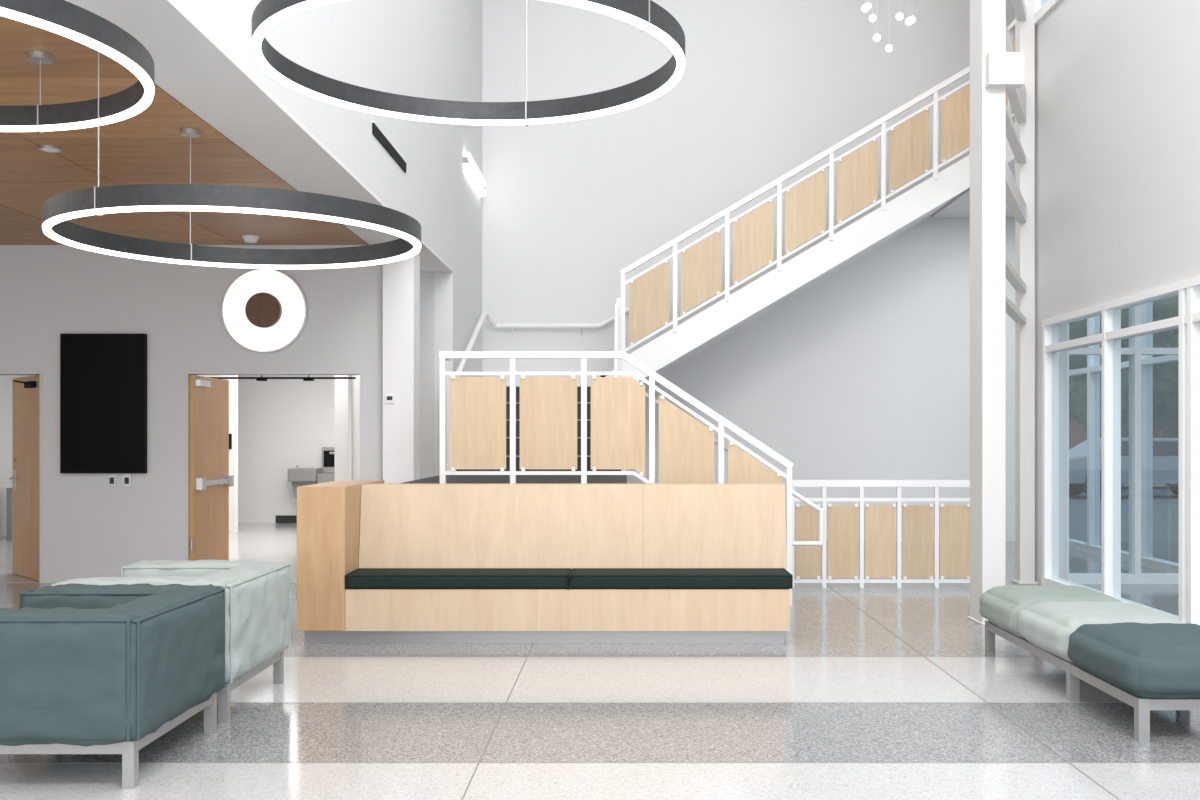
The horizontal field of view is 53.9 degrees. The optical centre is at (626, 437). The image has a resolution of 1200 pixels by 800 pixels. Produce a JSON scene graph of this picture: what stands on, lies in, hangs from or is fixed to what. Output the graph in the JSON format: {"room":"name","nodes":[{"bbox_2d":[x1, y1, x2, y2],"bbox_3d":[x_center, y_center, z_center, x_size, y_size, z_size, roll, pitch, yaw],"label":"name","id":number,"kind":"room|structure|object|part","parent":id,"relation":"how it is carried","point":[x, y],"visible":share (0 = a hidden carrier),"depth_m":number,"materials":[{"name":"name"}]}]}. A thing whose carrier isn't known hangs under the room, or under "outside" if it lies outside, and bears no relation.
{"room":"building lobby","nodes":[
{"label":"building lobby","id":0,"kind":"room"},
{"bbox_2d":[0,375,26,536],"bbox_3d":[-8.700,-0.340,8.850,0.200,3.400,20.700,0,0,0],"label":"wall","id":1,"kind":"structure","parent":0,"point":[5,380],"depth_m":16.33,"materials":[{"name":"grey paint"}]},
{"bbox_2d":[60,334,146,472],"bbox_3d":[-4.895,-0.323,11.039,0.790,1.305,0.061,0,0,0],"label":"television screen","id":2,"kind":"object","parent":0,"point":[103,377],"depth_m":11.01,"materials":[{"name":"black glass"}]},
{"bbox_2d":[27,375,237,532],"bbox_3d":[-7.110,-0.240,16.975,2.980,3.200,0.150,0,0,0],"label":"wall","id":3,"kind":"structure","parent":0,"point":[233,383],"depth_m":16.90,"materials":[{"name":"white paint"}]},
{"bbox_2d":[229,434,231,448],"bbox_3d":[-5.730,0.050,16.890,0.140,0.220,0.020,0,0,0],"label":"sign","id":4,"kind":"object","parent":3,"relation":"attached to","point":[230,435],"visible":0.36,"depth_m":16.88,"materials":[{"name":"black plastic"}]},
{"bbox_2d":[0,16,368,244],"bbox_3d":[-5.505,-1.910,4.885,6.190,0.200,12.770,0,0,0],"label":"ceiling","id":5,"kind":"structure","parent":0,"point":[146,147],"depth_m":7.70,"materials":[{"name":"brown wood"}]},
{"bbox_2d":[38,145,62,152],"bbox_3d":[-3.600,-1.803,7.370,0.140,0.014,0.140,0,0,0],"label":"recessed light","id":6,"kind":"object","parent":5,"relation":"in","point":[52,149],"visible":1,"depth_m":7.35,"materials":[{"name":"metal"}]},
{"bbox_2d":[0,0,154,133],"bbox_3d":[-2.900,-1.625,4.633,1.950,0.368,1.976,0,0,0],"label":"ring pendant light","id":7,"kind":"object","parent":5,"relation":"hanging from","point":[64,18],"visible":1,"depth_m":4.78,"materials":[{"name":"metal"}]},
{"bbox_2d":[42,46,420,268],"bbox_3d":[-2.030,-1.410,6.200,1.870,0.798,1.870,0,0,0],"label":"ring pendant light","id":8,"kind":"object","parent":5,"relation":"hanging from","point":[56,210],"visible":0.93,"depth_m":5.73,"materials":[{"name":"metal"}]},
{"bbox_2d":[242,235,258,242],"bbox_3d":[-3.380,-1.785,10.600,0.150,0.050,0.150,0,0,0],"label":"smoke detector","id":9,"kind":"object","parent":5,"relation":"attached to","point":[247,238],"visible":1,"depth_m":10.55,"materials":[{"name":"white paint"}]},
{"bbox_2d":[0,245,381,571],"bbox_3d":[-5.450,-0.225,11.170,6.300,3.170,0.200,0,0,0],"label":"wall","id":10,"kind":"structure","parent":0,"point":[47,292],"depth_m":11.07,"materials":[{"name":"paint"}]},
{"bbox_2d":[9,375,39,580],"bbox_3d":[-5.860,0.378,11.426,0.162,1.945,0.930,0,0,-42],"label":"leaf","id":11,"kind":"object","parent":10,"relation":"attached to","point":[25,478],"visible":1,"depth_m":11.41,"materials":[{"name":"brown wood"}]},
{"bbox_2d":[41,572,120,582],"bbox_3d":[-6.369,1.310,11.064,4.463,0.100,0.012,0,0,0],"label":"baseboard","id":12,"kind":"structure","parent":10,"relation":"attached to","point":[46,577],"depth_m":11.06,"materials":[{"name":"grey paint"}]},
{"bbox_2d":[108,474,130,486],"bbox_3d":[-4.760,0.400,11.065,0.220,0.120,0.010,0,0,0],"label":"outlet plates","id":13,"kind":"object","parent":10,"relation":"attached to","point":[126,478],"depth_m":11.06,"materials":[{"name":"white plastic"}]},
{"bbox_2d":[0,372,361,582],"bbox_3d":[-4.468,0.369,11.168,3.964,1.981,0.215,0,0,0],"label":"trim","id":14,"kind":"structure","parent":10,"relation":"attached to","point":[188,374],"depth_m":11.06,"materials":[{"name":"grey paint"}]},
{"bbox_2d":[196,375,355,380],"bbox_3d":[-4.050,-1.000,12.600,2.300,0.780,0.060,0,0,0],"label":"rail","id":15,"kind":"object","parent":14,"relation":"attached to","point":[261,378],"visible":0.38,"depth_m":12.58,"materials":[{"name":"black metal"}]},
{"bbox_2d":[190,375,233,560],"bbox_3d":[-4.060,0.380,11.569,0.110,1.940,0.982,0,0,0],"label":"door","id":16,"kind":"structure","parent":10,"relation":"in","point":[210,479],"depth_m":11.47,"materials":[{"name":"brown wood"}]},
{"bbox_2d":[222,269,307,352],"bbox_3d":[-3.390,-1.192,11.018,0.790,0.790,0.095,0,0,0],"label":"wall light","id":17,"kind":"object","parent":10,"relation":"attached to","point":[264,310],"visible":1,"depth_m":11.02,"materials":[{"name":"white plastic"}]},
{"bbox_2d":[65,0,452,271],"bbox_3d":[-2.155,-1.825,5.680,0.510,0.030,14.360,0,0,0],"label":"ceiling soffit","id":18,"kind":"structure","parent":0,"point":[190,65],"depth_m":6.37,"materials":[{"name":"white paint"}]},
{"bbox_2d":[238,375,334,522],"bbox_3d":[-5.400,-0.240,19.000,6.400,3.200,0.200,0,0,0],"label":"wall","id":19,"kind":"structure","parent":0,"point":[284,424],"depth_m":18.90,"materials":[{"name":"white paint"}]},
{"bbox_2d":[276,515,296,522],"bbox_3d":[-4.020,1.300,18.885,3.200,0.120,0.030,0,0,0],"label":"baseboard","id":20,"kind":"structure","parent":19,"relation":"attached to","point":[279,518],"depth_m":18.87,"materials":[{"name":"rubber"}]},
{"bbox_2d":[288,447,334,497],"bbox_3d":[-4.930,0.540,18.657,0.740,0.800,0.475,0,0,0],"label":"fountain","id":21,"kind":"object","parent":19,"relation":"attached to","point":[298,476],"visible":0.7,"depth_m":18.53,"materials":[{"name":"grey metal"}]},
{"bbox_2d":[175,0,481,478],"bbox_3d":[-2.160,-2.740,7.000,0.520,8.200,17.000,0,0,0],"label":"wall","id":22,"kind":"structure","parent":0,"point":[431,49],"depth_m":10.81,"materials":[{"name":"white paint"}]},
{"bbox_2d":[372,121,406,172],"bbox_3d":[-1.892,-2.315,9.450,0.016,0.090,1.340,0,0,0],"label":"air vent","id":23,"kind":"object","parent":22,"relation":"in","point":[377,132],"visible":1,"depth_m":9.34,"materials":[{"name":"black plastic"}]},
{"bbox_2d":[463,152,485,196],"bbox_3d":[-1.865,-3.223,14.500,0.070,0.185,1.640,0,0,0],"label":"wall light","id":24,"kind":"object","parent":22,"relation":"attached to","point":[471,169],"visible":1,"depth_m":14.25,"materials":[{"name":"grey metal"}]},
{"bbox_2d":[335,375,359,480],"bbox_3d":[-2.945,-0.240,14.075,1.050,3.200,0.150,0,0,0],"label":"wall","id":25,"kind":"structure","parent":0,"point":[341,385],"depth_m":14.00,"materials":[{"name":"white paint"}]},
{"bbox_2d":[348,375,351,479],"bbox_3d":[-3.280,0.260,13.985,0.040,2.200,0.030,0,0,0],"label":"frame","id":26,"kind":"object","parent":25,"relation":"attached to","point":[349,380],"visible":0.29,"depth_m":13.97,"materials":[{"name":"metal"}]},
{"bbox_2d":[0,523,1199,799],"bbox_3d":[-1.450,1.458,8.850,14.300,0.203,20.700,0,0,0],"label":"floor","id":27,"kind":"structure","parent":0,"point":[875,691],"depth_m":5.62,"materials":[{"name":"white stone"}]},
{"bbox_2d":[0,483,11,540],"bbox_3d":[-7.450,0.785,15.900,1.700,1.150,0.600,0,0,0],"label":"office desk","id":28,"kind":"object","parent":27,"relation":"on","point":[8,486],"visible":0.09,"depth_m":15.65,"materials":[{"name":"white paint"}]},
{"bbox_2d":[0,583,224,788],"bbox_3d":[-2.326,1.016,5.040,0.936,0.689,1.069,0,0,0],"label":"sofa","id":29,"kind":"object","parent":27,"relation":"on","point":[85,669],"visible":1,"depth_m":4.55,"materials":[{"name":"teal fabric"}]},
{"bbox_3d":[-2.325,0.935,4.650,0.872,0.528,0.286,0,0,0],"label":"arm","id":30,"kind":"part","parent":29,"relation":"part of","materials":[{"name":"teal fabric"}]},
{"bbox_3d":[-2.295,1.268,5.032,0.770,0.184,0.925,0,0,0],"label":"frame","id":31,"kind":"part","parent":29,"relation":"part of","materials":[{"name":"grey metal"}]},
{"bbox_3d":[-2.326,0.934,5.430,0.874,0.525,0.287,0,0,0],"label":"arm","id":32,"kind":"part","parent":29,"relation":"part of","materials":[{"name":"teal fabric"}]},
{"bbox_2d":[51,559,290,722],"bbox_3d":[-2.325,1.015,6.111,0.937,0.690,1.069,0,0,0],"label":"sofa","id":33,"kind":"object","parent":27,"relation":"on","point":[257,592],"visible":0.49,"depth_m":5.99,"materials":[{"name":"green fabric"}]},
{"bbox_3d":[-2.323,0.932,5.719,0.875,0.525,0.285,0,0,0],"label":"arm","id":34,"kind":"part","parent":33,"relation":"part of","materials":[{"name":"fabric"}]},
{"bbox_3d":[-2.325,0.935,6.501,0.883,0.524,0.290,0,0,0],"label":"arm","id":35,"kind":"part","parent":33,"relation":"part of","materials":[{"name":"green fabric"}]},
{"bbox_3d":[-2.295,1.268,6.103,0.770,0.184,0.925,0,0,0],"label":"frame","id":36,"kind":"part","parent":33,"relation":"part of","materials":[{"name":"grey metal"}]},
{"bbox_2d":[382,242,419,483],"bbox_3d":[-2.115,-0.225,11.060,0.290,3.169,0.320,0,0,0],"label":"square column","id":37,"kind":"structure","parent":27,"relation":"on","point":[400,279],"depth_m":10.90,"materials":[{"name":"white paint"}]},
{"bbox_2d":[385,395,393,402],"bbox_3d":[-2.190,-0.360,10.891,0.080,0.080,0.018,0,0,0],"label":"thermostat","id":38,"kind":"object","parent":37,"relation":"attached to","point":[388,398],"visible":1,"depth_m":10.88,"materials":[{"name":"white paint"}]},
{"bbox_2d":[297,480,792,642],"bbox_3d":[-0.535,0.840,8.375,3.270,1.040,1.290,0,0,0],"label":"built-in bench","id":39,"kind":"object","parent":27,"relation":"on","point":[378,562],"visible":1,"depth_m":7.95,"materials":[{"name":"brown wood"}]},
{"bbox_3d":[-0.375,0.662,8.270,2.950,0.675,0.300,0,0,0],"label":"backrest","id":40,"kind":"part","parent":39,"relation":"part of","materials":[{"name":"brown wood"}]},
{"bbox_2d":[399,66,969,605],"bbox_3d":[1.070,-1.451,12.538,5.900,5.622,5.939,0,0,0],"label":"staircase","id":41,"kind":"structure","parent":27,"relation":"on","point":[540,430],"depth_m":13.36,"materials":[{"name":"white paint"}]},
{"bbox_3d":[0.854,0.242,9.720,1.530,1.295,0.038,0,0,0],"label":"handrail","id":42,"kind":"part","parent":41,"relation":"part of","materials":[{"name":"white metal"}]},
{"bbox_2d":[792,480,969,587],"bbox_3d":[2.340,0.871,10.720,1.720,0.978,0.052,0,0,0],"label":"guardrail","id":43,"kind":"object","parent":27,"relation":"on","point":[882,522],"visible":0.87,"depth_m":10.71,"materials":[{"name":"white paint"}]},
{"bbox_2d":[967,0,1005,624],"bbox_3d":[2.675,-2.740,8.760,0.200,8.200,0.360,0,0,0],"label":"steel column","id":44,"kind":"structure","parent":27,"relation":"on","point":[987,17],"depth_m":8.60,"materials":[{"name":"white metal"}]},
{"bbox_2d":[985,0,1025,323],"bbox_3d":[3.149,-2.527,9.750,0.269,2.925,2.715,0,0,19],"label":"steel tie beams","id":45,"kind":"object","parent":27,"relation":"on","point":[1002,69],"visible":0.67,"depth_m":9.86,"materials":[{"name":"white metal"}]},
{"bbox_2d":[1012,0,1037,583],"bbox_3d":[3.732,-2.740,11.070,0.185,8.200,0.200,0,0,0],"label":"steel column","id":46,"kind":"structure","parent":27,"relation":"on","point":[1024,30],"depth_m":11.00,"materials":[{"name":"white metal"}]},
{"bbox_2d":[979,585,1199,741],"bbox_3d":[2.600,1.141,6.410,0.755,0.438,2.415,0,0,0],"label":"upholstered bench","id":47,"kind":"object","parent":27,"relation":"on","point":[1147,659],"visible":1,"depth_m":5.87,"materials":[{"name":"green fabric"}]},
{"bbox_2d":[979,585,1122,637],"bbox_3d":[2.600,1.063,7.211,0.754,0.279,0.813,0,0,0],"label":"cushion","id":48,"kind":"object","parent":47,"relation":"on","point":[1001,606],"depth_m":7.08,"materials":[{"name":"green fabric"}]},
{"bbox_2d":[1017,601,1183,662],"bbox_3d":[2.600,1.063,6.456,0.753,0.279,0.865,0,0,0],"label":"cushion","id":49,"kind":"object","parent":47,"relation":"on","point":[1044,628],"depth_m":6.34,"materials":[{"name":"green fabric"}]},
{"bbox_2d":[1067,622,1199,698],"bbox_3d":[2.599,1.062,5.655,0.754,0.280,0.904,0,0,0],"label":"cushion","id":50,"kind":"object","parent":47,"relation":"on","point":[1123,660],"depth_m":5.43,"materials":[{"name":"teal fabric"}]},
{"bbox_2d":[482,0,1034,541],"bbox_3d":[1.800,-2.740,15.600,7.800,8.200,0.200,0,0,0],"label":"wall","id":51,"kind":"structure","parent":0,"point":[863,373],"depth_m":15.50,"materials":[{"name":"white paint"}]},
{"bbox_2d":[932,108,1034,217],"bbox_3d":[4.745,-3.065,13.375,1.490,0.350,4.250,0,0,0],"label":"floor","id":52,"kind":"structure","parent":0,"point":[958,207],"depth_m":14.61,"materials":[{"name":"white paint"}]},
{"bbox_2d":[1006,20,1034,119],"bbox_3d":[4.030,-3.783,12.375,0.050,1.085,2.150,0,0,0],"label":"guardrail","id":53,"kind":"object","parent":52,"relation":"on","point":[1011,27],"visible":0.11,"depth_m":12.31,"materials":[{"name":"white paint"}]},
{"bbox_2d":[1035,0,1199,584],"bbox_3d":[3.930,-2.740,4.790,0.200,8.200,12.580,0,0,0],"label":"wall","id":54,"kind":"structure","parent":0,"point":[1117,82],"depth_m":9.41,"materials":[{"name":"grey paint"}]},
{"bbox_2d":[1034,0,1060,26],"bbox_3d":[3.865,-5.199,4.790,0.138,2.679,12.580,0,0,0],"label":"window","id":55,"kind":"structure","parent":54,"relation":"in","point":[1042,8],"depth_m":10.83,"materials":[{"name":"white paint"}]},
{"bbox_2d":[1042,275,1199,624],"bbox_3d":[3.865,0.141,4.650,0.138,2.439,12.300,0,0,0],"label":"window","id":56,"kind":"structure","parent":54,"relation":"in","point":[1111,335],"depth_m":9.39,"materials":[{"name":"white paint"}]},
{"bbox_3d":[1.800,-6.940,7.100,7.800,0.200,17.200,0,0,0],"label":"ceiling","id":57,"kind":"structure","parent":0,"visible":0},
{"bbox_2d":[251,0,684,126],"bbox_3d":[-0.700,-4.255,5.390,1.930,5.168,1.951,0,0,0],"label":"ring pendant light","id":58,"kind":"object","parent":57,"relation":"hanging from","point":[647,15],"visible":1,"depth_m":5.88,"materials":[{"name":"metal"}]},
{"bbox_2d":[861,3,915,51],"bbox_3d":[2.650,-5.416,12.250,0.900,2.846,0.900,0,0,0],"label":"pendant lights","id":59,"kind":"object","parent":57,"relation":"hanging from","point":[867,6],"visible":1,"depth_m":12.07,"materials":[{"name":"white glass"}]},
{"bbox_3d":[5.600,-4.740,13.290,0.200,4.200,4.420,0,0,0],"label":"wall","id":60,"kind":"structure","parent":0,"visible":0},
{"bbox_2d":[1069,302,1178,572],"bbox_3d":[5.535,-0.639,13.310,0.138,3.999,4.380,0,0,0],"label":"window","id":61,"kind":"structure","parent":60,"relation":"in","point":[1093,369],"depth_m":12.94,"materials":[{"name":"white paint"}]},
{"bbox_3d":[4.865,-4.740,10.990,1.670,4.200,0.180,0,0,0],"label":"wall","id":62,"kind":"structure","parent":0,"visible":0},
{"bbox_2d":[1067,305,1178,583],"bbox_3d":[4.765,-0.639,11.035,1.470,3.999,0.138,0,0,0],"label":"window","id":63,"kind":"structure","parent":62,"relation":"in","point":[1134,351],"depth_m":10.97,"materials":[{"name":"white paint"}]},
{"label":"outside","id":64,"kind":"structure","parent":0,"visible":0},
{"bbox_2d":[1069,484,1178,562],"bbox_3d":[47.860,1.535,45.000,84.280,0.250,150.000,0,0,0],"label":"ground","id":65,"kind":"structure","parent":64,"point":[1165,502],"depth_m":20.17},
{"bbox_2d":[1069,295,1178,437],"bbox_3d":[13.449,-1.230,31.019,4.005,5.455,4.151,0,0,0],"label":"tree","id":66,"kind":"object","parent":65,"relation":"on","point":[1165,375],"visible":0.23,"depth_m":30.34,"materials":[{"name":"green plant"}]},
{"bbox_2d":[1069,438,1178,498],"bbox_3d":[12.199,0.700,28.000,4.291,1.420,1.740,0,0,0],"label":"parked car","id":67,"kind":"object","parent":65,"relation":"on","point":[1165,450],"visible":0.34,"depth_m":27.15,"materials":[{"name":"silver paint"}]},
{"bbox_2d":[1069,420,1178,449],"bbox_3d":[38.000,-2.115,71.950,44.000,7.050,12.100,0,0,0],"label":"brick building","id":68,"kind":"structure","parent":65,"relation":"on","point":[1077,432],"depth_m":66.00,"materials":[{"name":"brick"}]},
{"bbox_2d":[1069,301,1178,423],"bbox_3d":[17.489,-1.849,40.067,4.919,6.902,5.612,0,0,-6],"label":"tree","id":69,"kind":"object","parent":65,"relation":"on","point":[1073,416],"visible":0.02,"depth_m":41.00,"materials":[{"name":"green plant"}]},
{"bbox_2d":[1125,423,1159,437],"bbox_3d":[25.014,-1.724,56.072,5.117,6.715,4.870,0,0,-3],"label":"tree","id":70,"kind":"object","parent":65,"relation":"on","point":[1156,431],"visible":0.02,"depth_m":55.85,"materials":[{"name":"green plant"}]},
{"bbox_2d":[1125,423,1178,437],"bbox_3d":[22.946,-1.731,50.010,4.763,6.419,4.943,0,0,0],"label":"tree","id":71,"kind":"object","parent":65,"relation":"on","point":[1170,433],"visible":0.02,"depth_m":49.92,"materials":[{"name":"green plant"}]}
]}

